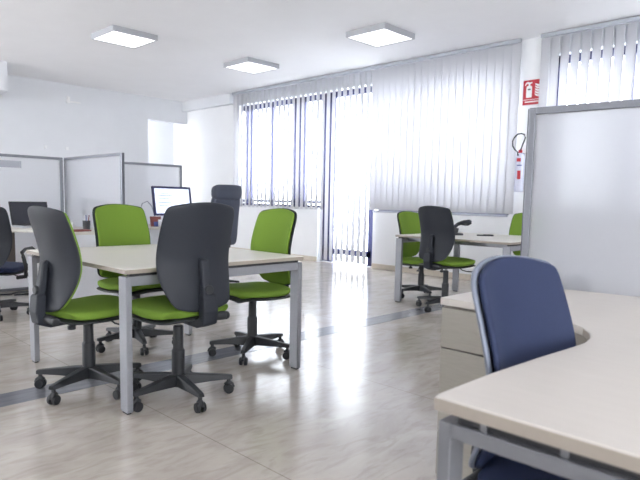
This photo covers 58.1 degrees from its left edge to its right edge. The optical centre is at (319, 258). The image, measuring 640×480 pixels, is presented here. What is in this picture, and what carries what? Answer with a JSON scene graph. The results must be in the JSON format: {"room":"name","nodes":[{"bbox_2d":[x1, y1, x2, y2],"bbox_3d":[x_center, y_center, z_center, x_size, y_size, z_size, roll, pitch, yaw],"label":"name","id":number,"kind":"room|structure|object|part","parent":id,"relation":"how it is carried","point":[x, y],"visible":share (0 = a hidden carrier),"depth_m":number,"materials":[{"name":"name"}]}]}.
{"room":"open-plan office","nodes":[
{"label":"open-plan office","id":0,"kind":"room"},
{"bbox_2d":[0,75,186,212],"bbox_3d":[-7.004,-1.560,9.051,0.160,3.200,11.300,7,8,44],"label":"wall","id":1,"kind":"structure","parent":0,"point":[34,113],"depth_m":11.15,"materials":[{"name":"grey paint"}]},
{"bbox_2d":[0,61,7,93],"bbox_3d":[-6.128,-2.905,8.905,1.070,0.460,2.070,7,8,44],"label":"trim","id":2,"kind":"structure","parent":1,"relation":"attached to","point":[3,65],"depth_m":9.23,"materials":[{"name":"grey paint"}]},
{"bbox_2d":[66,96,79,103],"bbox_3d":[-4.728,-3.024,11.068,0.050,0.120,0.255,7,8,44],"label":"wall bracket","id":3,"kind":"object","parent":1,"relation":"attached to","point":[67,97],"visible":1,"depth_m":10.99,"materials":[{"name":"white plastic"}]},
{"bbox_2d":[148,120,173,164],"bbox_3d":[-3.889,-1.892,12.984,0.100,3.200,1.300,7,8,44],"label":"wall","id":4,"kind":"structure","parent":0,"point":[160,134],"depth_m":13.11,"materials":[{"name":"grey paint"}]},
{"bbox_2d":[0,260,471,479],"bbox_3d":[-1.948,0.649,4.556,17.000,0.100,11.700,7,8,44],"label":"floor","id":5,"kind":"structure","parent":0,"point":[358,404],"depth_m":3.09,"materials":[{"name":"tile"}]},
{"bbox_2d":[0,291,28,295],"bbox_3d":[-3.336,0.387,6.293,0.342,0.016,0.218,0,6,-12],"label":"cable","id":6,"kind":"object","parent":5,"relation":"on","point":[25,292],"visible":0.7,"depth_m":6.27,"materials":[{"name":"black plastic"}]},
{"bbox_2d":[0,207,34,320],"bbox_3d":[-2.892,0.022,5.124,0.611,0.997,0.609,1,6,-6],"label":"chair","id":7,"kind":"object","parent":5,"relation":"on","point":[6,268],"visible":0.93,"depth_m":4.97,"materials":[{"name":"black plastic"}]},
{"bbox_3d":[-2.894,0.082,5.136,0.468,0.066,0.457,1,6,-6],"label":"seat","id":8,"kind":"part","parent":7,"relation":"part of","materials":[{"name":"blue fabric"}]},
{"bbox_3d":[-2.644,0.043,5.174,0.108,0.286,0.289,1,6,-6],"label":"armrest","id":9,"kind":"part","parent":7,"relation":"part of","materials":[{"name":"black plastic"}]},
{"bbox_2d":[0,153,63,291],"bbox_3d":[-3.688,-0.373,6.241,0.035,1.530,1.800,7,8,44],"label":"screen","id":10,"kind":"object","parent":5,"relation":"on","point":[23,178],"visible":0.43,"depth_m":6.56,"materials":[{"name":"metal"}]},
{"bbox_3d":[-3.476,-1.042,6.362,0.003,0.075,0.335,7,8,44],"label":"name plate","id":11,"kind":"part","parent":10,"relation":"part of","materials":[{"name":"white plastic"}]},
{"bbox_3d":[-3.703,0.373,6.316,0.035,0.030,1.730,7,8,44],"label":"rail","id":12,"kind":"part","parent":10,"relation":"part of","materials":[{"name":"metal"}]},
{"bbox_3d":[-3.673,-1.119,6.167,0.035,0.030,1.730,7,8,44],"label":"rail","id":13,"kind":"part","parent":10,"relation":"part of","materials":[{"name":"metal"}]},
{"bbox_3d":[-3.073,-0.424,6.869,0.035,1.530,0.030,7,8,44],"label":"post","id":14,"kind":"part","parent":10,"relation":"part of","materials":[{"name":"metal"}]},
{"bbox_2d":[6,226,118,298],"bbox_3d":[-3.205,0.086,5.735,1.390,0.735,1.890,7,8,44],"label":"desk","id":15,"kind":"object","parent":5,"relation":"on","point":[88,284],"visible":0.13,"depth_m":5.71,"materials":[{"name":"laminate"}]},
{"bbox_3d":[-3.818,-0.033,5.947,0.020,0.506,1.250,7,8,44],"label":"modesty panel","id":16,"kind":"part","parent":15,"relation":"part of","materials":[{"name":"brown laminate"}]},
{"bbox_2d":[8,201,47,227],"bbox_3d":[-3.118,-0.479,6.321,0.343,0.273,0.420,6,7,38],"label":"laptop","id":17,"kind":"object","parent":15,"relation":"on","point":[18,211],"visible":0.62,"depth_m":6.31,"materials":[{"name":"black metal"}]},
{"bbox_2d":[73,229,91,231],"bbox_3d":[-2.420,-0.274,5.715,0.170,0.016,0.240,6,7,38],"label":"notebook","id":18,"kind":"object","parent":15,"relation":"on","point":[75,230],"visible":0.51,"depth_m":5.71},
{"bbox_2d":[83,215,89,228],"bbox_3d":[-2.466,-0.380,6.088,0.076,0.151,0.076,7,8,44],"label":"pen cup","id":19,"kind":"object","parent":15,"relation":"on","point":[86,224],"visible":0.93,"depth_m":6.06,"materials":[{"name":"black plastic"}]},
{"bbox_3d":[-2.274,0.120,5.730,0.025,0.706,0.560,7,8,44],"label":"panel","id":20,"kind":"part","parent":15,"relation":"part of","materials":[{"name":"white laminate"}]},
{"bbox_2d":[28,206,142,404],"bbox_3d":[-1.284,0.228,3.205,0.571,1.029,0.598,6,7,40],"label":"chair","id":21,"kind":"object","parent":5,"relation":"on","point":[52,304],"visible":0.93,"depth_m":3.00,"materials":[{"name":"black plastic"}]},
{"bbox_3d":[-1.476,0.166,2.995,0.048,0.048,0.018,6,7,40],"label":"height knob","id":22,"kind":"part","parent":21,"relation":"part of","materials":[{"name":"black plastic"}]},
{"bbox_3d":[-1.385,0.321,2.978,0.107,0.050,0.046,6,7,40],"label":"tension knob","id":23,"kind":"part","parent":21,"relation":"part of","materials":[{"name":"black plastic"}]},
{"bbox_3d":[-1.338,0.357,3.105,0.042,0.055,0.042,6,7,40],"label":"tilt knob","id":24,"kind":"part","parent":21,"relation":"part of","materials":[{"name":"black plastic"}]},
{"bbox_3d":[-1.415,0.000,3.048,0.426,0.552,0.139,6,7,40],"label":"backrest","id":25,"kind":"part","parent":21,"relation":"part of","materials":[{"name":"black plastic"}]},
{"bbox_3d":[-1.291,0.269,3.228,0.468,0.066,0.457,6,7,40],"label":"seat","id":26,"kind":"part","parent":21,"relation":"part of","materials":[{"name":"green fabric"}]},
{"bbox_2d":[64,152,124,227],"bbox_3d":[-2.523,-0.368,6.412,1.440,1.530,0.035,7,8,44],"label":"screen","id":27,"kind":"object","parent":5,"relation":"on","point":[90,181],"visible":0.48,"depth_m":6.37,"materials":[{"name":"metal"}]},
{"bbox_3d":[-3.024,-0.426,6.898,0.030,1.530,0.035,7,8,44],"label":"post","id":28,"kind":"part","parent":27,"relation":"part of","materials":[{"name":"metal"}]},
{"bbox_3d":[-2.509,-1.114,6.337,1.370,0.030,0.035,7,8,44],"label":"rail","id":29,"kind":"part","parent":27,"relation":"part of","materials":[{"name":"metal"}]},
{"bbox_3d":[-2.023,-0.309,5.926,0.030,1.530,0.035,7,8,44],"label":"post","id":30,"kind":"part","parent":27,"relation":"part of","materials":[{"name":"metal"}]},
{"bbox_2d":[92,204,172,355],"bbox_3d":[-1.350,0.132,4.150,0.599,1.032,0.566,7,8,44],"label":"chair","id":31,"kind":"object","parent":5,"relation":"on","point":[114,224],"visible":0.52,"depth_m":4.20,"materials":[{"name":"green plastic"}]},
{"bbox_3d":[-1.469,-0.123,4.265,0.139,0.552,0.426,6,7,40],"label":"backrest","id":32,"kind":"part","parent":31,"relation":"part of","materials":[{"name":"green fabric"}]},
{"bbox_3d":[-1.322,0.175,4.165,0.457,0.066,0.468,6,7,40],"label":"seat","id":33,"kind":"part","parent":31,"relation":"part of","materials":[{"name":"green fabric"}]},
{"bbox_2d":[124,162,181,223],"bbox_3d":[-2.476,-0.474,7.486,1.541,1.530,0.036,-4,8,-44],"label":"screen","id":34,"kind":"object","parent":5,"relation":"on","point":[139,177],"visible":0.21,"depth_m":7.60,"materials":[{"name":"metal"}]},
{"bbox_3d":[-2.461,-1.220,7.411,1.471,0.030,0.035,-4,8,-44],"label":"rail","id":35,"kind":"part","parent":34,"relation":"part of","materials":[{"name":"metal"}]},
{"bbox_3d":[-1.934,-0.515,8.003,0.030,1.530,0.035,-4,8,-44],"label":"post","id":36,"kind":"part","parent":34,"relation":"part of","materials":[{"name":"metal"}]},
{"bbox_2d":[148,224,160,243],"bbox_3d":[-2.151,-0.040,7.202,0.780,0.735,1.530,7,8,44],"label":"desk","id":37,"kind":"object","parent":5,"relation":"on","point":[154,231],"visible":0.02,"depth_m":6.97,"materials":[{"name":"laminate"}]},
{"bbox_3d":[-1.981,-0.131,7.035,0.020,0.456,1.480,7,8,44],"label":"modesty panel","id":38,"kind":"part","parent":37,"relation":"part of","materials":[{"name":"white laminate"}]},
{"bbox_2d":[150,216,160,226],"bbox_3d":[-1.974,-0.440,6.949,0.135,0.123,0.066,-3,7,-36],"label":"stand","id":39,"kind":"object","parent":37,"relation":"on","point":[153,219],"visible":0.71,"depth_m":6.93,"materials":[{"name":"red plastic"}]},
{"bbox_2d":[151,186,191,215],"bbox_3d":[-1.900,-0.668,7.371,0.532,0.489,0.190,-4,8,-42],"label":"monitor","id":40,"kind":"object","parent":37,"relation":"on","point":[163,197],"visible":0.65,"depth_m":7.29,"materials":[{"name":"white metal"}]},
{"bbox_2d":[26,244,302,414],"bbox_3d":[-1.006,0.332,3.719,1.328,0.734,1.203,7,8,44],"label":"meeting table","id":41,"kind":"object","parent":5,"relation":"on","point":[137,262],"visible":0.66,"depth_m":3.43,"materials":[{"name":"laminate"}]},
{"bbox_3d":[-1.855,0.328,3.738,0.075,0.686,0.032,7,8,44],"label":"leg","id":42,"kind":"part","parent":41,"relation":"part of","materials":[{"name":"grey metal"}]},
{"bbox_3d":[-0.968,0.431,2.876,0.075,0.686,0.032,7,8,44],"label":"leg","id":43,"kind":"part","parent":41,"relation":"part of","materials":[{"name":"grey metal"}]},
{"bbox_3d":[-1.044,0.261,4.565,0.075,0.686,0.032,7,8,44],"label":"leg","id":44,"kind":"part","parent":41,"relation":"part of","materials":[{"name":"grey metal"}]},
{"bbox_3d":[-0.157,0.365,3.704,0.075,0.686,0.032,7,8,44],"label":"leg","id":45,"kind":"part","parent":41,"relation":"part of","materials":[{"name":"grey metal"}]},
{"bbox_2d":[132,202,234,412],"bbox_3d":[-0.752,0.233,3.082,0.591,1.067,0.572,-3,7,-39],"label":"chair","id":46,"kind":"object","parent":5,"relation":"on","point":[192,252],"visible":0.99,"depth_m":2.91,"materials":[{"name":"grey plastic"}]},
{"bbox_3d":[-0.771,0.256,3.111,0.457,0.066,0.468,6,8,43],"label":"seat","id":47,"kind":"part","parent":46,"relation":"part of","materials":[{"name":"green fabric"}]},
{"bbox_3d":[-0.558,0.159,2.901,0.018,0.048,0.048,6,8,43],"label":"height knob","id":48,"kind":"part","parent":46,"relation":"part of","materials":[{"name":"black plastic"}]},
{"bbox_3d":[-0.523,0.300,3.008,0.046,0.050,0.107,6,8,43],"label":"tension knob","id":49,"kind":"part","parent":46,"relation":"part of","materials":[{"name":"black plastic"}]},
{"bbox_2d":[0,303,443,406],"bbox_3d":[-1.210,0.716,3.544,0.210,0.006,11.280,7,8,44],"label":"trim","id":50,"kind":"structure","parent":5,"relation":"in","point":[15,397],"depth_m":3.97,"materials":[{"name":"grey stone"}]},
{"bbox_2d":[211,185,241,282],"bbox_3d":[-1.275,-0.251,6.909,0.610,1.245,0.598,6,7,38],"label":"chair","id":51,"kind":"object","parent":5,"relation":"on","point":[230,195],"visible":0.31,"depth_m":6.71,"materials":[{"name":"fabric"}]},
{"bbox_3d":[-1.122,-0.431,6.771,0.194,0.600,0.450,6,7,38],"label":"backrest","id":52,"kind":"part","parent":51,"relation":"part of","materials":[{"name":"fabric"}]},
{"bbox_2d":[207,208,296,365],"bbox_3d":[-0.450,0.165,4.025,0.591,1.027,0.566,6,8,41],"label":"chair","id":53,"kind":"object","parent":5,"relation":"on","point":[273,231],"visible":0.82,"depth_m":4.00,"materials":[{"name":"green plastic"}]},
{"bbox_3d":[-0.474,0.213,4.004,0.457,0.066,0.468,-4,8,-43],"label":"seat","id":54,"kind":"part","parent":53,"relation":"part of","materials":[{"name":"green fabric"}]},
{"bbox_3d":[-0.325,-0.080,4.113,0.139,0.552,0.426,-4,8,-44],"label":"backrest","id":55,"kind":"part","parent":53,"relation":"part of","materials":[{"name":"green fabric"}]},
{"bbox_2d":[397,211,441,300],"bbox_3d":[1.154,-0.044,6.654,0.567,0.982,0.591,6,8,42],"label":"chair","id":56,"kind":"object","parent":5,"relation":"on","point":[408,221],"visible":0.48,"depth_m":6.69,"materials":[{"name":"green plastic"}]},
{"bbox_3d":[1.051,-0.273,6.757,0.426,0.552,0.139,-4,8,-42],"label":"backrest","id":57,"kind":"part","parent":56,"relation":"part of","materials":[{"name":"green fabric"}]},
{"bbox_3d":[1.178,0.026,6.637,0.468,0.066,0.457,-4,8,-42],"label":"seat","id":58,"kind":"part","parent":56,"relation":"part of","materials":[{"name":"green fabric"}]},
{"bbox_2d":[416,206,475,311],"bbox_3d":[1.266,0.001,5.846,0.566,1.057,0.591,-4,8,-42],"label":"chair","id":59,"kind":"object","parent":5,"relation":"on","point":[437,240],"visible":0.88,"depth_m":5.67,"materials":[{"name":"grey plastic"}]},
{"bbox_3d":[1.147,0.078,5.648,0.046,0.050,0.107,-3,7,-38],"label":"tension knob","id":60,"kind":"part","parent":59,"relation":"part of","materials":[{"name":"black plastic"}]},
{"bbox_3d":[1.292,0.030,5.872,0.457,0.066,0.468,-3,7,-38],"label":"seat","id":61,"kind":"part","parent":59,"relation":"part of","materials":[{"name":"green fabric"}]},
{"bbox_2d":[394,232,520,301],"bbox_3d":[1.710,0.131,6.259,1.323,0.734,1.223,7,8,44],"label":"meeting table","id":62,"kind":"object","parent":5,"relation":"on","point":[509,243],"visible":0.58,"depth_m":6.22,"materials":[{"name":"laminate"}]},
{"bbox_3d":[0.855,0.127,6.269,0.075,0.686,0.032,7,8,44],"label":"leg","id":63,"kind":"part","parent":62,"relation":"part of","materials":[{"name":"grey metal"}]},
{"bbox_3d":[1.680,0.059,7.110,0.075,0.686,0.032,7,8,44],"label":"leg","id":64,"kind":"part","parent":62,"relation":"part of","materials":[{"name":"grey metal"}]},
{"bbox_2d":[454,220,471,234],"bbox_3d":[1.562,-0.341,6.378,0.230,0.175,0.090,1,6,-6],"label":"desk lamp","id":65,"kind":"object","parent":62,"relation":"on","point":[464,222],"visible":0.69,"depth_m":6.35,"materials":[{"name":"black plastic"}]},
{"bbox_3d":[1.739,0.231,5.411,0.075,0.686,0.032,7,8,44],"label":"leg","id":66,"kind":"part","parent":62,"relation":"part of","materials":[{"name":"grey metal"}]},
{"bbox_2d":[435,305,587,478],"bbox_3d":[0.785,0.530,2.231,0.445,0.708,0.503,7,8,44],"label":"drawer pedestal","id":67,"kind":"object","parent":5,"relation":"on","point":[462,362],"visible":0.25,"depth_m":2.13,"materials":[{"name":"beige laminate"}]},
{"bbox_3d":[0.610,0.766,2.080,0.437,0.170,0.017,7,8,44],"label":"drawer","id":68,"kind":"part","parent":67,"relation":"part of","materials":[{"name":"beige laminate"}]},
{"bbox_3d":[0.615,0.517,2.055,0.437,0.322,0.017,7,8,44],"label":"drawer","id":69,"kind":"part","parent":67,"relation":"part of","materials":[{"name":"beige laminate"}]},
{"bbox_3d":[0.620,0.277,2.031,0.437,0.151,0.017,7,8,44],"label":"drawer","id":70,"kind":"part","parent":67,"relation":"part of","materials":[{"name":"beige laminate"}]},
{"bbox_2d":[509,213,521,255],"bbox_3d":[2.298,-0.030,6.662,0.582,0.994,0.603,7,8,44],"label":"chair","id":71,"kind":"object","parent":5,"relation":"on","point":[516,223],"visible":0.09,"depth_m":6.86,"materials":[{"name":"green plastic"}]},
{"bbox_2d":[462,255,575,479],"bbox_3d":[0.651,0.489,1.383,0.585,0.949,0.603,-4,8,-43],"label":"chair","id":72,"kind":"object","parent":5,"relation":"on","point":[522,311],"visible":0.47,"depth_m":1.49,"materials":[{"name":"blue fabric"}]},
{"bbox_3d":[0.412,0.584,1.510,0.107,0.050,0.046,-4,8,-43],"label":"tension knob","id":73,"kind":"part","parent":72,"relation":"part of","materials":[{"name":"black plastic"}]},
{"bbox_3d":[0.653,0.543,1.381,0.468,0.066,0.457,-4,8,-43],"label":"seat","id":74,"kind":"part","parent":72,"relation":"part of","materials":[{"name":"blue fabric"}]},
{"bbox_2d":[434,289,639,479],"bbox_3d":[0.951,0.588,1.531,1.666,0.731,1.677,7,8,44],"label":"desk","id":75,"kind":"object","parent":5,"relation":"on","point":[573,413],"visible":0.8,"depth_m":1.05,"materials":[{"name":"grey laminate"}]},
{"bbox_3d":[0.239,0.639,1.105,0.026,0.686,0.050,7,8,44],"label":"leg","id":76,"kind":"part","parent":75,"relation":"part of","materials":[{"name":"grey metal"}]},
{"bbox_2d":[520,99,639,296],"bbox_3d":[1.357,0.139,2.240,1.162,1.505,0.035,6,7,38],"label":"screen","id":77,"kind":"object","parent":5,"relation":"on","point":[581,213],"visible":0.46,"depth_m":2.39,"materials":[{"name":"metal"}]},
{"bbox_3d":[0.916,0.096,2.584,0.030,1.505,0.035,6,7,38],"label":"post","id":78,"kind":"part","parent":77,"relation":"part of","materials":[{"name":"metal"}]},
{"bbox_3d":[1.371,-0.594,2.167,1.092,0.030,0.035,6,7,38],"label":"rail","id":79,"kind":"part","parent":77,"relation":"part of","materials":[{"name":"metal"}]},
{"bbox_2d":[0,0,639,101],"bbox_3d":[-1.883,-2.634,4.226,17.000,0.100,11.700,7,8,44],"label":"ceiling","id":80,"kind":"structure","parent":0,"point":[48,40],"depth_m":7.35,"materials":[{"name":"paint"}]},
{"bbox_2d":[91,25,157,48],"bbox_3d":[-2.567,-2.897,7.568,0.620,0.070,0.620,7,8,44],"label":"ceiling lamp","id":81,"kind":"object","parent":80,"relation":"attached to","point":[113,34],"visible":1,"depth_m":7.48,"materials":[{"name":"white plastic"}]},
{"bbox_2d":[95,31,154,47],"bbox_3d":[-2.567,-2.875,7.570,0.584,0.014,0.584,7,8,44],"label":"diffuser","id":82,"kind":"object","parent":81,"relation":"attached to","point":[131,39],"depth_m":7.51,"materials":[{"name":"white plastic"}]},
{"bbox_2d":[223,57,278,73],"bbox_3d":[-1.078,-3.015,9.045,0.620,0.070,0.620,7,8,44],"label":"ceiling lamp","id":83,"kind":"object","parent":80,"relation":"attached to","point":[247,64],"visible":1,"depth_m":8.95,"materials":[{"name":"white plastic"}]},
{"bbox_2d":[226,62,276,72],"bbox_3d":[-1.079,-2.994,9.047,0.584,0.014,0.584,7,8,44],"label":"diffuser","id":84,"kind":"object","parent":83,"relation":"attached to","point":[248,67],"depth_m":8.98,"materials":[{"name":"white plastic"}]},
{"bbox_2d":[346,22,414,47],"bbox_3d":[0.760,-2.801,7.261,0.620,0.070,0.620,7,8,44],"label":"ceiling lamp","id":85,"kind":"object","parent":80,"relation":"attached to","point":[382,34],"visible":1,"depth_m":7.17,"materials":[{"name":"white plastic"}]},
{"bbox_2d":[348,29,410,46],"bbox_3d":[0.759,-2.779,7.263,0.584,0.014,0.584,7,8,44],"label":"diffuser","id":86,"kind":"object","parent":85,"relation":"attached to","point":[372,37],"depth_m":7.20,"materials":[{"name":"white plastic"}]},
{"bbox_2d":[368,38,521,213],"bbox_3d":[1.678,-1.790,8.308,2.438,2.238,0.045,7,8,44],"label":"vertical blind","id":87,"kind":"object","parent":80,"relation":"hanging from","point":[443,130],"visible":0.96,"depth_m":8.17,"materials":[{"name":"fabric"}]},
{"bbox_2d":[174,21,639,273],"bbox_3d":[1.998,-1.316,8.384,17.000,3.200,0.300,7,8,44],"label":"wall","id":88,"kind":"structure","parent":0,"point":[203,146],"depth_m":10.54,"materials":[{"name":"white paint"}]},
{"bbox_2d":[182,93,233,111],"bbox_3d":[-2.396,-3.291,12.235,1.720,0.210,0.120,7,8,44],"label":"trim","id":89,"kind":"structure","parent":88,"relation":"attached to","point":[226,99],"depth_m":12.12,"materials":[{"name":"grey paint"}]},
{"bbox_2d":[243,94,324,207],"bbox_3d":[-0.727,-1.985,11.000,2.280,1.997,0.300,7,8,44],"label":"window","id":90,"kind":"structure","parent":88,"relation":"in","point":[320,94],"depth_m":10.81,"materials":[{"name":"clear glass"}]},
{"bbox_2d":[232,67,372,264],"bbox_3d":[-0.497,-1.599,10.455,3.590,3.132,0.045,7,8,44],"label":"vertical blind","id":91,"kind":"object","parent":90,"relation":"attached to","point":[368,84],"visible":0.98,"depth_m":9.98,"materials":[{"name":"fabric"}]},
{"bbox_2d":[321,86,372,266],"bbox_3d":[0.560,-1.366,9.858,1.250,2.950,0.200,7,8,44],"label":"door","id":92,"kind":"structure","parent":88,"relation":"in","point":[370,213],"depth_m":10.07,"materials":[{"name":"blue metal"}]},
{"bbox_3d":[0.532,0.095,10.005,1.250,0.012,0.200,7,8,44],"label":"sill","id":93,"kind":"part","parent":92,"relation":"part of","materials":[{"name":"white stone"}]},
{"bbox_2d":[230,247,470,280],"bbox_3d":[1.736,0.229,8.545,13.340,0.085,0.014,7,8,44],"label":"baseboard","id":94,"kind":"structure","parent":88,"relation":"attached to","point":[309,258],"depth_m":8.91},
{"bbox_2d":[372,210,508,216],"bbox_3d":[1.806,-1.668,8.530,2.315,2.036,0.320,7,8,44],"label":"windowsill","id":95,"kind":"structure","parent":88,"relation":"in","point":[382,211],"depth_m":8.15,"materials":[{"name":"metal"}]},
{"bbox_3d":[1.813,-1.678,8.536,2.315,2.016,0.060,7,8,44],"label":"frame","id":96,"kind":"part","parent":95,"relation":"part of","materials":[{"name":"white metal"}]},
{"bbox_2d":[512,133,525,191],"bbox_3d":[2.596,-1.239,7.490,0.188,0.748,0.146,7,8,44],"label":"fire extinguisher","id":97,"kind":"object","parent":88,"relation":"attached to","point":[520,157],"visible":1,"depth_m":7.46,"materials":[{"name":"red metal"}]},
{"bbox_2d":[522,79,539,104],"bbox_3d":[2.725,-2.126,7.382,0.260,0.310,0.008,7,8,44],"label":"fire sign","id":98,"kind":"object","parent":88,"relation":"attached to","point":[530,87],"visible":0.9,"depth_m":7.40,"materials":[{"name":"red plastic"}]},
{"bbox_2d":[556,44,637,105],"bbox_3d":[4.025,-1.427,6.389,2.930,2.000,0.300,7,8,44],"label":"window","id":99,"kind":"structure","parent":88,"relation":"in","point":[636,44],"depth_m":6.90,"materials":[{"name":"clear glass"}]},
{"bbox_2d":[538,16,639,106],"bbox_3d":[3.784,-1.542,6.264,2.940,2.242,0.045,7,8,44],"label":"vertical blind","id":100,"kind":"object","parent":99,"relation":"attached to","point":[631,37],"visible":0.43,"depth_m":6.79,"materials":[{"name":"fabric"}]}
]}

